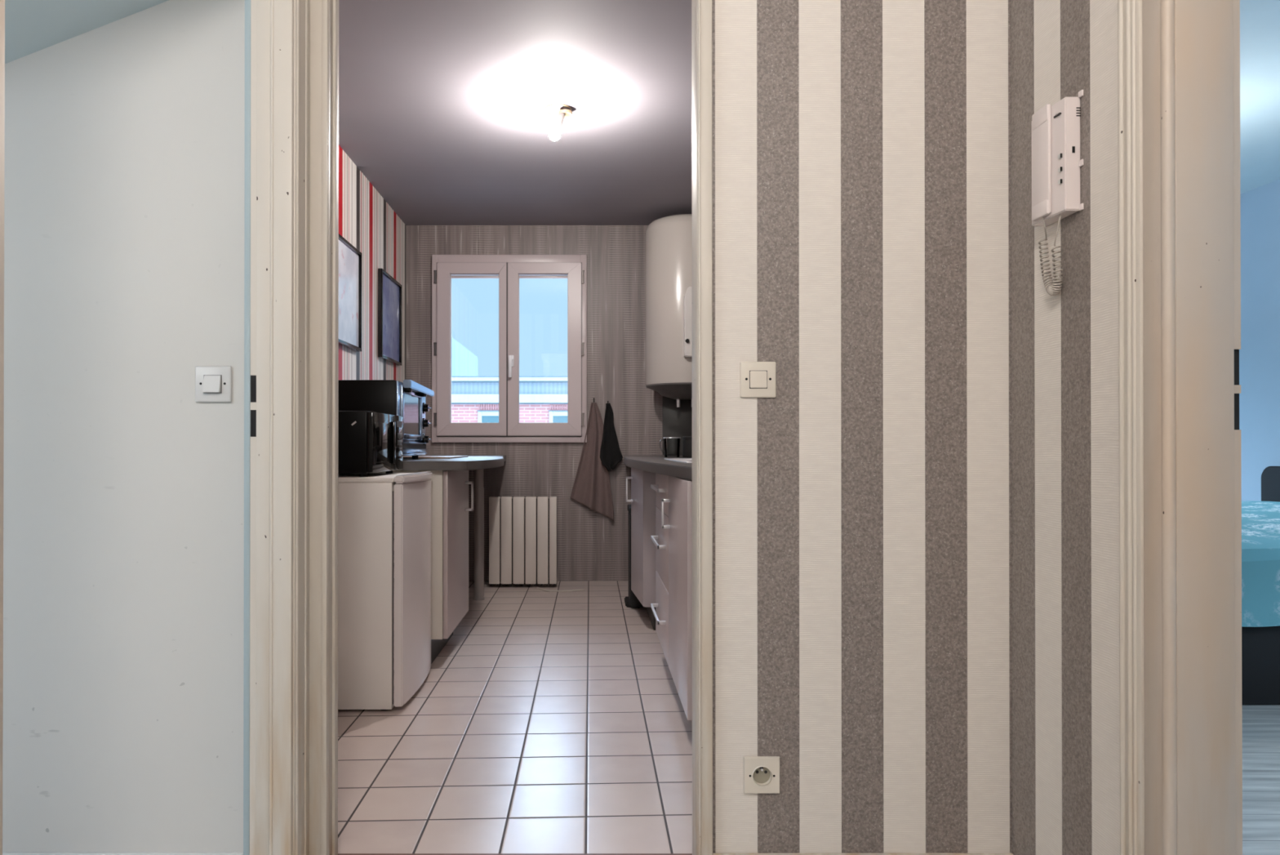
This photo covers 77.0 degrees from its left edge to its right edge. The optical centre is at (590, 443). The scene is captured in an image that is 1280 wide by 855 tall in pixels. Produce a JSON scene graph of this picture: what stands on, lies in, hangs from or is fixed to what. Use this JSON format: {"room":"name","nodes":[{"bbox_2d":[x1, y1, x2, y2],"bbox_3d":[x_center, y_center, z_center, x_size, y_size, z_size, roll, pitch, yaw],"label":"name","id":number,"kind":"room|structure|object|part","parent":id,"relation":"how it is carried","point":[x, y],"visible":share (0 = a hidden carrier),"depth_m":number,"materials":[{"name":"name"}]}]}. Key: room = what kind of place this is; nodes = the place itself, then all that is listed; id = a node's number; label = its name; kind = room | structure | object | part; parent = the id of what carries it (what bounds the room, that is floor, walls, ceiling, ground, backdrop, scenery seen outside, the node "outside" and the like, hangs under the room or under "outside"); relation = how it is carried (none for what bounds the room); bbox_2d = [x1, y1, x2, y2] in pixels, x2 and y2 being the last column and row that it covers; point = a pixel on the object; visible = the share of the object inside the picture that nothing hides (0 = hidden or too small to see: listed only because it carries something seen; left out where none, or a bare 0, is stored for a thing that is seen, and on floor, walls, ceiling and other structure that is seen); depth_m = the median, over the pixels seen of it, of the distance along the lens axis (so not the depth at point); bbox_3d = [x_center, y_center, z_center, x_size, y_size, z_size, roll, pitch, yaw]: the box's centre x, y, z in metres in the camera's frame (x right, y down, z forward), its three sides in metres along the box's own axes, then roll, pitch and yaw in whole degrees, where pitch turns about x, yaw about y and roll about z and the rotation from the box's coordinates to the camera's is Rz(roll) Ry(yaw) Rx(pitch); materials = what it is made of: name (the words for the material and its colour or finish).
{"room":"apartment hallway","nodes":[
{"label":"apartment hallway","id":0,"kind":"room"},
{"bbox_2d":[4,0,168,63],"bbox_3d":[-1.224,-1.147,1.399,1.018,0.855,0.890,0,0,0],"label":"ceiling","id":1,"kind":"structure","parent":0,"point":[31,26],"depth_m":1.79,"materials":[{"name":"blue paint"}]},
{"bbox_2d":[2,0,244,851],"bbox_3d":[-1.700,-0.303,1.871,2.000,2.540,0.060,0,0,0],"label":"wall","id":2,"kind":"structure","parent":0,"point":[123,491],"depth_m":1.84,"materials":[{"name":"white paint"}]},
{"bbox_2d":[2,851,243,854],"bbox_3d":[-1.700,0.950,1.830,2.000,0.034,0.012,0,0,0],"label":"baseboard","id":3,"kind":"structure","parent":2,"relation":"attached to","point":[3,852],"depth_m":1.83,"materials":[{"name":"white paint"}]},
{"bbox_2d":[195,365,231,402],"bbox_3d":[-0.861,-0.135,1.832,0.083,0.083,0.017,0,0,0],"label":"light switch","id":4,"kind":"object","parent":2,"relation":"attached to","point":[213,384],"visible":1,"depth_m":1.83,"materials":[{"name":"white plastic"}]},
{"bbox_2d":[338,145,405,382],"bbox_3d":[-1.367,-0.295,3.821,0.100,2.540,3.840,0,0,0],"label":"wall","id":5,"kind":"structure","parent":0,"point":[366,221],"depth_m":4.78,"materials":[{"name":"paper"}]},
{"bbox_2d":[338,234,361,351],"bbox_3d":[-1.300,-0.796,4.168,0.026,0.556,0.730,0,0,0],"label":"framed picture","id":6,"kind":"object","parent":5,"relation":"attached to","point":[349,257],"visible":0.46,"depth_m":4.35},
{"bbox_2d":[377,268,401,365],"bbox_3d":[-1.300,-0.807,5.233,0.026,0.550,0.520,0,0,0],"label":"framed picture","id":7,"kind":"object","parent":5,"relation":"attached to","point":[389,290],"visible":1,"depth_m":5.20},
{"bbox_2d":[382,274,399,361],"bbox_3d":[-1.306,-0.807,5.233,0.010,0.518,0.488,0,0,0],"label":"print","id":8,"kind":"object","parent":7,"relation":"attached to","point":[390,286],"depth_m":5.24},
{"bbox_2d":[405,225,662,580],"bbox_3d":[-0.199,-0.287,5.891,2.437,2.540,0.300,0,0,0],"label":"wall","id":9,"kind":"structure","parent":0,"point":[591,545],"depth_m":5.74,"materials":[{"name":"beige paper"}]},
{"bbox_2d":[431,254,586,442],"bbox_3d":[-0.574,-0.673,5.873,1.102,1.336,0.460,0,0,0],"label":"window","id":10,"kind":"structure","parent":9,"relation":"in","point":[508,268],"depth_m":5.69,"materials":[{"name":"white plastic"}]},
{"bbox_3d":[-0.838,-0.666,5.720,0.496,1.226,0.065,0,0,0],"label":"sash","id":11,"kind":"part","parent":10,"relation":"part of","materials":[{"name":"white plastic"}]},
{"bbox_3d":[-0.557,-0.543,5.665,0.034,0.160,0.045,0,0,0],"label":"handle","id":12,"kind":"part","parent":10,"relation":"part of","materials":[{"name":"white plastic"}]},
{"bbox_3d":[-0.324,-0.666,5.720,0.524,1.226,0.065,0,0,0],"label":"sash","id":13,"kind":"part","parent":10,"relation":"part of","materials":[{"name":"white plastic"}]},
{"bbox_2d":[570,397,613,520],"bbox_3d":[0.014,0.112,5.700,0.310,0.868,0.081,0,0,0],"label":"tea towel","id":14,"kind":"object","parent":9,"relation":"hanging from","point":[591,488],"visible":0.96,"depth_m":5.70,"materials":[{"name":"brown fabric"}]},
{"bbox_2d":[600,400,622,471],"bbox_3d":[0.153,-0.051,5.663,0.136,0.496,0.104,0,0,33],"label":"cloth","id":15,"kind":"object","parent":9,"relation":"hanging from","point":[611,455],"visible":1,"depth_m":5.67,"materials":[{"name":"black fabric"}]},
{"bbox_2d":[644,213,692,407],"bbox_3d":[0.648,-0.879,5.441,0.564,1.270,0.573,0,0,43],"label":"water heater","id":16,"kind":"object","parent":9,"relation":"attached to","point":[668,239],"visible":0.6,"depth_m":5.20,"materials":[{"name":"white metal"}]},
{"bbox_2d":[662,395,692,454],"bbox_3d":[0.718,-0.170,5.735,0.403,0.504,0.012,0,0,0],"label":"panel","id":17,"kind":"object","parent":9,"relation":"attached to","point":[677,422],"visible":0.26,"depth_m":5.73,"materials":[{"name":"grey metal"}]},
{"bbox_2d":[337,580,1279,854],"bbox_3d":[1.381,1.020,2.546,5.597,0.100,7.500,0,0,0],"label":"floor","id":18,"kind":"structure","parent":0,"point":[546,722],"depth_m":2.57,"materials":[{"name":"tile"}]},
{"bbox_2d":[337,471,431,710],"bbox_3d":[-0.969,0.545,3.156,0.642,0.854,0.528,0,0,0],"label":"refrigerator","id":19,"kind":"object","parent":18,"relation":"on","point":[384,519],"visible":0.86,"depth_m":2.90,"materials":[{"name":"white metal"}]},
{"bbox_2d":[337,410,402,476],"bbox_3d":[-1.014,0.003,3.167,0.453,0.242,0.466,0,0,0],"label":"microwave","id":20,"kind":"object","parent":19,"relation":"on","point":[369,442],"visible":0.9,"depth_m":2.94,"materials":[{"name":"black plastic"}]},
{"bbox_3d":[-1.028,-0.003,3.167,0.425,0.230,0.465,0,0,0],"label":"casing","id":21,"kind":"part","parent":20,"relation":"part of","materials":[{"name":"black metal"}]},
{"bbox_3d":[-0.803,-0.003,3.103,0.021,0.226,0.335,0,0,0],"label":"door","id":22,"kind":"part","parent":20,"relation":"part of","materials":[{"name":"black glass"}]},
{"bbox_3d":[-0.790,-0.003,3.241,0.007,0.170,0.023,0,0,0],"label":"handle","id":23,"kind":"part","parent":20,"relation":"part of","materials":[{"name":"silver metal"}]},
{"bbox_3d":[-0.803,-0.002,3.337,0.022,0.226,0.127,0,0,0],"label":"control panel","id":24,"kind":"part","parent":20,"relation":"part of","materials":[{"name":"black plastic"}]},
{"bbox_3d":[-0.999,0.133,3.158,0.582,0.018,0.528,0,0,0],"label":"panel","id":25,"kind":"part","parent":19,"relation":"part of","materials":[{"name":"white metal"}]},
{"bbox_3d":[-0.684,0.549,3.156,0.048,0.802,0.524,0,0,0],"label":"door","id":26,"kind":"part","parent":19,"relation":"part of","materials":[{"name":"white metal"}]},
{"bbox_3d":[-0.678,0.132,3.158,0.060,0.028,0.524,0,0,0],"label":"grip rail","id":27,"kind":"part","parent":19,"relation":"part of","materials":[{"name":"white plastic"}]},
{"bbox_2d":[377,470,473,663],"bbox_3d":[-0.945,0.546,3.803,0.725,0.857,0.610,0,0,0],"label":"base cabinet","id":28,"kind":"object","parent":18,"relation":"on","point":[450,508],"visible":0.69,"depth_m":3.56,"materials":[{"name":"laminate"}]},
{"bbox_3d":[-0.975,0.485,3.508,0.664,0.737,0.020,0,0,0],"label":"panel","id":29,"kind":"part","parent":28,"relation":"part of","materials":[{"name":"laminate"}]},
{"bbox_2d":[398,454,506,470],"bbox_3d":[-0.884,0.101,4.592,0.865,0.040,2.295,0,0,0],"label":"countertop","id":30,"kind":"structure","parent":28,"relation":"on","point":[472,462],"depth_m":3.48,"materials":[{"name":"grey laminate"}]},
{"bbox_2d":[338,379,434,458],"bbox_3d":[-1.026,-0.100,3.795,0.488,0.355,0.590,0,0,0],"label":"oven","id":31,"kind":"object","parent":30,"relation":"on","point":[406,398],"visible":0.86,"depth_m":3.51,"materials":[{"name":"black metal"}]},
{"bbox_3d":[-0.842,-0.107,3.795,0.009,0.329,0.586,0,0,0],"label":"panel","id":32,"kind":"part","parent":31,"relation":"part of","materials":[{"name":"metal"}]},
{"bbox_3d":[-0.828,-0.136,3.720,0.018,0.240,0.420,0,0,0],"label":"door","id":33,"kind":"part","parent":31,"relation":"part of","materials":[{"name":"metal"}]},
{"bbox_3d":[-0.799,-0.257,3.768,0.035,0.042,0.525,0,0,0],"label":"handle","id":34,"kind":"part","parent":31,"relation":"part of","materials":[{"name":"metal"}]},
{"bbox_3d":[-0.822,-0.020,4.015,0.030,0.056,0.056,0,0,0],"label":"knob","id":35,"kind":"part","parent":31,"relation":"part of","materials":[{"name":"black plastic"}]},
{"bbox_3d":[-0.822,-0.100,4.015,0.030,0.056,0.056,0,0,0],"label":"knob","id":36,"kind":"part","parent":31,"relation":"part of","materials":[{"name":"black plastic"}]},
{"bbox_3d":[-0.822,-0.176,4.016,0.030,0.056,0.056,0,0,0],"label":"knob","id":37,"kind":"part","parent":31,"relation":"part of","materials":[{"name":"black plastic"}]},
{"bbox_2d":[402,455,468,458],"bbox_3d":[-0.910,0.076,4.435,0.380,0.008,0.630,0,0,0],"label":"chopping board","id":38,"kind":"object","parent":30,"relation":"on","point":[406,456],"visible":0.6,"depth_m":4.21,"materials":[{"name":"white plastic"}]},
{"bbox_3d":[-0.630,0.487,3.803,0.021,0.731,0.606,0,0,0],"label":"door","id":39,"kind":"part","parent":28,"relation":"part of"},
{"bbox_3d":[-0.601,0.263,3.999,0.038,0.145,0.036,0,0,0],"label":"handle","id":40,"kind":"part","parent":28,"relation":"part of","materials":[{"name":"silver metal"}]},
{"bbox_2d":[473,469,484,599],"bbox_3d":[-0.697,0.551,5.038,0.070,0.857,0.070,0,0,0],"label":"support pole","id":41,"kind":"object","parent":18,"relation":"on","point":[478,473],"visible":0.89,"depth_m":5.01,"materials":[{"name":"black metal"}]},
{"bbox_2d":[488,496,556,585],"bbox_3d":[-0.457,0.666,5.593,0.459,0.603,0.290,0,0,0],"label":"radiator","id":42,"kind":"object","parent":18,"relation":"on","point":[522,531],"visible":1,"depth_m":5.45,"materials":[{"name":"metal"}]},
{"bbox_3d":[-0.650,0.659,5.473,0.073,0.591,0.050,0,0,0],"label":"panel","id":43,"kind":"part","parent":42,"relation":"part of","materials":[{"name":"metal"}]},
{"bbox_3d":[-0.568,0.659,5.473,0.074,0.591,0.050,0,0,0],"label":"panel","id":44,"kind":"part","parent":42,"relation":"part of","materials":[{"name":"metal"}]},
{"bbox_3d":[-0.486,0.659,5.473,0.076,0.591,0.050,0,0,0],"label":"panel","id":45,"kind":"part","parent":42,"relation":"part of","materials":[{"name":"metal"}]},
{"bbox_3d":[-0.403,0.659,5.473,0.073,0.591,0.050,0,0,0],"label":"panel","id":46,"kind":"part","parent":42,"relation":"part of","materials":[{"name":"metal"}]},
{"bbox_3d":[-0.322,0.659,5.473,0.074,0.591,0.050,0,0,0],"label":"panel","id":47,"kind":"part","parent":42,"relation":"part of","materials":[{"name":"metal"}]},
{"bbox_3d":[-0.252,0.659,5.473,0.050,0.591,0.050,0,0,0],"label":"panel","id":48,"kind":"part","parent":42,"relation":"part of","materials":[{"name":"metal"}]},
{"bbox_2d":[537,586,585,591],"bbox_3d":[-0.211,0.976,5.352,0.340,0.009,0.108,0,0,16],"label":"power cable","id":49,"kind":"object","parent":18,"relation":"on","point":[537,586],"visible":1,"depth_m":5.33,"materials":[{"name":"white plastic"}]},
{"bbox_2d":[624,504,644,608],"bbox_3d":[0.344,0.679,4.874,0.263,0.600,0.282,0,0,0],"label":"waste bin","id":50,"kind":"object","parent":18,"relation":"on","point":[630,601],"visible":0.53,"depth_m":4.79,"materials":[{"name":"black plastic"}]},
{"bbox_3d":[0.353,0.399,4.869,0.243,0.040,0.270,0,0,0],"label":"lid","id":51,"kind":"part","parent":50,"relation":"part of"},
{"bbox_2d":[626,467,656,630],"bbox_3d":[0.558,0.549,4.458,0.704,0.857,0.520,0,0,0],"label":"base cabinet","id":52,"kind":"object","parent":18,"relation":"on","point":[642,500],"visible":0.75,"depth_m":4.21,"materials":[{"name":"laminate"}]},
{"bbox_3d":[0.225,0.263,4.599,0.038,0.144,0.036,0,0,0],"label":"handle","id":53,"kind":"part","parent":52,"relation":"part of","materials":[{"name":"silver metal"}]},
{"bbox_3d":[0.268,0.490,4.448,0.019,0.731,0.494,0,0,-5],"label":"door","id":54,"kind":"part","parent":52,"relation":"part of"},
{"bbox_3d":[0.597,0.488,4.207,0.626,0.737,0.018,0,0,0],"label":"panel","id":55,"kind":"part","parent":52,"relation":"part of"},
{"bbox_2d":[650,473,668,665],"bbox_3d":[0.588,0.544,3.353,0.645,0.857,0.590,0,0,0],"label":"base cabinet","id":56,"kind":"object","parent":18,"relation":"on","point":[660,613],"visible":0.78,"depth_m":3.31,"materials":[{"name":"laminate"}]},
{"bbox_2d":[623,454,692,479],"bbox_3d":[0.554,0.098,3.820,0.732,0.040,3.840,0,0,0],"label":"countertop","id":57,"kind":"structure","parent":56,"relation":"on","point":[656,464],"depth_m":3.14,"materials":[{"name":"grey laminate"}]},
{"bbox_2d":[659,437,680,457],"bbox_3d":[0.468,0.023,4.598,0.104,0.114,0.100,0,0,-42],"label":"mug","id":58,"kind":"object","parent":57,"relation":"on","point":[664,440],"visible":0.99,"depth_m":4.58,"materials":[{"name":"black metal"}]},
{"bbox_2d":[664,457,692,462],"bbox_3d":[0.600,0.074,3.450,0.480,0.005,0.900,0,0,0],"label":"sink","id":59,"kind":"object","parent":57,"relation":"in","point":[679,460],"visible":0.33,"depth_m":3.45,"materials":[{"name":"silver metal"}]},
{"bbox_2d":[682,435,692,457],"bbox_3d":[0.595,0.021,4.550,0.142,0.119,0.142,0,0,0],"label":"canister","id":60,"kind":"object","parent":57,"relation":"on","point":[686,440],"visible":0.31,"depth_m":4.50,"materials":[{"name":"black metal"}]},
{"bbox_3d":[0.595,-0.031,4.550,0.142,0.015,0.142,0,0,0],"label":"lid","id":61,"kind":"part","parent":60,"relation":"part of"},
{"bbox_3d":[0.281,0.707,3.337,0.033,0.014,0.360,0,0,0],"label":"handle","id":62,"kind":"part","parent":56,"relation":"part of","materials":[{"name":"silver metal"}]},
{"bbox_3d":[0.281,0.410,3.338,0.033,0.014,0.360,0,0,0],"label":"handle","id":63,"kind":"part","parent":56,"relation":"part of","materials":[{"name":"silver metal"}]},
{"bbox_3d":[0.281,0.187,3.339,0.033,0.014,0.360,0,0,0],"label":"handle","id":64,"kind":"part","parent":56,"relation":"part of","materials":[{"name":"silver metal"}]},
{"bbox_3d":[0.308,0.713,3.352,0.020,0.276,0.586,0,0,0],"label":"drawer","id":65,"kind":"part","parent":56,"relation":"part of","materials":[{"name":"white wood"}]},
{"bbox_3d":[0.308,0.428,3.353,0.020,0.286,0.586,0,0,0],"label":"drawer","id":66,"kind":"part","parent":56,"relation":"part of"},
{"bbox_3d":[0.308,0.200,3.354,0.020,0.161,0.586,0,0,0],"label":"drawer","id":67,"kind":"part","parent":56,"relation":"part of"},
{"bbox_2d":[661,475,692,719],"bbox_3d":[0.588,0.542,2.755,0.644,0.857,0.595,0,0,0],"label":"base cabinet","id":68,"kind":"object","parent":18,"relation":"on","point":[680,490],"visible":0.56,"depth_m":2.63,"materials":[{"name":"laminate"}]},
{"bbox_3d":[0.282,0.262,2.989,0.032,0.110,0.024,0,0,0],"label":"handle","id":69,"kind":"part","parent":68,"relation":"part of","materials":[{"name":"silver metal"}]},
{"bbox_2d":[1241,466,1279,704],"bbox_3d":[2.995,0.552,3.853,2.090,0.845,1.850,0,0,0],"label":"bed","id":70,"kind":"object","parent":18,"relation":"on","point":[1260,520],"visible":0.18,"depth_m":2.98,"materials":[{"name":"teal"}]},
{"bbox_2d":[1241,500,1279,626],"bbox_3d":[2.960,0.487,3.853,2.020,0.379,1.850,0,0,0],"label":"duvet","id":71,"kind":"object","parent":70,"relation":"on","point":[1260,520],"depth_m":2.95,"materials":[{"name":"teal fabric"}]},
{"bbox_3d":[4.010,0.403,3.898,0.060,0.545,1.760,0,0,0],"label":"headboard","id":72,"kind":"part","parent":70,"relation":"part of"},
{"bbox_2d":[338,0,1279,225],"bbox_3d":[1.381,-1.620,2.556,5.597,0.100,7.500,0,0,0],"label":"ceiling","id":73,"kind":"structure","parent":0,"point":[442,104],"depth_m":3.74,"materials":[{"name":"paint"}]},
{"bbox_2d":[544,103,572,141],"bbox_3d":[-0.149,-1.476,3.739,0.132,0.185,0.183,0,0,0],"label":"ceiling light","id":74,"kind":"object","parent":73,"relation":"hanging from","point":[554,133],"visible":1,"depth_m":3.69,"materials":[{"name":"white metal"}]},
{"bbox_3d":[-0.163,-1.418,3.675,0.056,0.067,0.056,0,0,0],"label":"bulb","id":75,"kind":"part","parent":74,"relation":"part of","materials":[{"name":"white glass"}]},
{"bbox_2d":[711,0,1012,853],"bbox_3d":[0.150,-0.303,1.829,1.700,2.540,0.075,0,0,0],"label":"wall","id":76,"kind":"structure","parent":0,"point":[862,508],"depth_m":1.79,"materials":[{"name":"paper"}]},
{"bbox_2d":[308,0,712,854],"bbox_3d":[-0.176,-0.083,1.820,0.893,2.100,0.104,0,0,0],"label":"door frame","id":77,"kind":"structure","parent":76,"relation":"in","point":[324,14],"depth_m":1.77,"materials":[{"name":"beige paint"}]},
{"bbox_3d":[-0.601,-0.083,1.779,0.043,2.100,0.022,0,0,0],"label":"casing","id":78,"kind":"part","parent":77,"relation":"part of","materials":[{"name":"beige paint"}]},
{"bbox_3d":[0.255,-0.083,1.779,0.032,2.100,0.022,0,0,0],"label":"casing","id":79,"kind":"part","parent":77,"relation":"part of","materials":[{"name":"beige paint"}]},
{"bbox_2d":[337,853,692,854],"bbox_3d":[-0.175,0.976,1.844,0.850,0.022,0.096,0,0,0],"label":"trim","id":80,"kind":"structure","parent":76,"relation":"attached to","point":[338,853],"depth_m":1.89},
{"bbox_2d":[740,361,776,397],"bbox_3d":[0.374,-0.141,1.785,0.080,0.080,0.011,0,0,0],"label":"light switch","id":81,"kind":"object","parent":76,"relation":"attached to","point":[757,379],"visible":1,"depth_m":1.78,"materials":[{"name":"beige plastic"}]},
{"bbox_2d":[743,755,779,792],"bbox_3d":[0.381,0.736,1.781,0.080,0.080,0.010,0,0,0],"label":"wall socket","id":82,"kind":"object","parent":76,"relation":"attached to","point":[761,773],"visible":1,"depth_m":1.78,"materials":[{"name":"beige plastic"}]},
{"bbox_2d":[712,852,1013,854],"bbox_3d":[0.605,0.938,1.780,0.666,0.058,0.012,0,0,0],"label":"baseboard","id":83,"kind":"structure","parent":76,"relation":"attached to","point":[713,853],"depth_m":1.78,"materials":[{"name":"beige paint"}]},
{"bbox_2d":[1010,0,1119,854],"bbox_3d":[0.987,-0.309,0.296,0.096,2.540,2.990,0,0,0],"label":"wall","id":84,"kind":"structure","parent":0,"point":[1065,699],"depth_m":1.59,"materials":[{"name":"paper"}]},
{"bbox_2d":[1031,89,1084,296],"bbox_3d":[0.917,-0.482,1.588,0.043,0.380,0.124,0,0,0],"label":"phone","id":85,"kind":"object","parent":84,"relation":"attached to","point":[1056,163],"visible":1,"depth_m":1.57,"materials":[{"name":"white plastic"}]},
{"bbox_3d":[0.916,-0.373,1.602,0.030,0.163,0.083,0,0,0],"label":"curly cord","id":86,"kind":"part","parent":85,"relation":"part of","materials":[{"name":"white plastic"}]},
{"bbox_2d":[1117,0,1242,854],"bbox_3d":[0.985,-0.086,0.935,0.127,2.100,0.970,0,0,0],"label":"door frame","id":87,"kind":"structure","parent":84,"relation":"in","point":[1180,182],"depth_m":1.29,"materials":[{"name":"beige paint"}]},
{"bbox_3d":[0.930,-0.085,1.380,0.017,2.100,0.056,0,0,0],"label":"casing","id":88,"kind":"part","parent":87,"relation":"part of","materials":[{"name":"beige paint"}]},
{"bbox_3d":[0.935,-0.085,1.320,0.020,2.100,0.064,0,0,0],"label":"moulding","id":89,"kind":"part","parent":87,"relation":"part of","materials":[{"name":"beige paint"}]},
{"bbox_2d":[1239,179,1279,501],"bbox_3d":[4.130,-0.300,2.501,0.100,2.540,7.400,0,0,0],"label":"wall","id":90,"kind":"structure","parent":0,"point":[1260,351],"depth_m":4.90,"materials":[{"name":"blue paint"}]},
{"bbox_3d":[-0.665,-0.309,0.296,0.070,2.540,2.990,0,0,0],"label":"wall","id":91,"kind":"structure","parent":0,"visible":0},
{"bbox_2d":[0,0,310,854],"bbox_3d":[-0.669,-0.085,1.300,0.110,2.100,0.960,0,0,0],"label":"door frame","id":92,"kind":"structure","parent":91,"relation":"in","point":[277,171],"depth_m":1.68,"materials":[{"name":"beige paint"}]},
{"bbox_3d":[-0.622,-0.083,1.728,0.016,2.100,0.088,0,0,0],"label":"casing","id":93,"kind":"part","parent":92,"relation":"part of","materials":[{"name":"beige paint"}]},
{"label":"outside","id":94,"kind":"structure","parent":0,"visible":0},
{"bbox_3d":[0.000,5.164,39.980,80.000,0.100,160.000,0,0,0],"label":"ground","id":95,"kind":"structure","parent":94,"visible":0},
{"bbox_2d":[451,337,477,376],"bbox_3d":[-6.809,0.766,29.997,4.383,8.617,6.000,0,0,0],"label":"building","id":96,"kind":"structure","parent":95,"relation":"on","point":[464,362],"depth_m":29.06,"materials":[{"name":"white"}]},
{"bbox_2d":[451,376,567,422],"bbox_3d":[-1.500,1.700,22.934,15.000,6.697,6.120,0,0,0],"label":"building","id":97,"kind":"structure","parent":95,"relation":"on","point":[474,399],"depth_m":20.00,"materials":[{"name":"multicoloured brick"}]},
{"bbox_3d":[-2.374,-0.407,19.982,0.629,0.545,0.020,0,0,0],"label":"pane","id":98,"kind":"part","parent":97,"relation":"part of","materials":[{"name":"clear glass"}]},
{"bbox_3d":[-0.606,-0.407,19.982,0.629,0.545,0.020,0,0,0],"label":"pane","id":99,"kind":"part","parent":97,"relation":"part of","materials":[{"name":"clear glass"}]}
]}

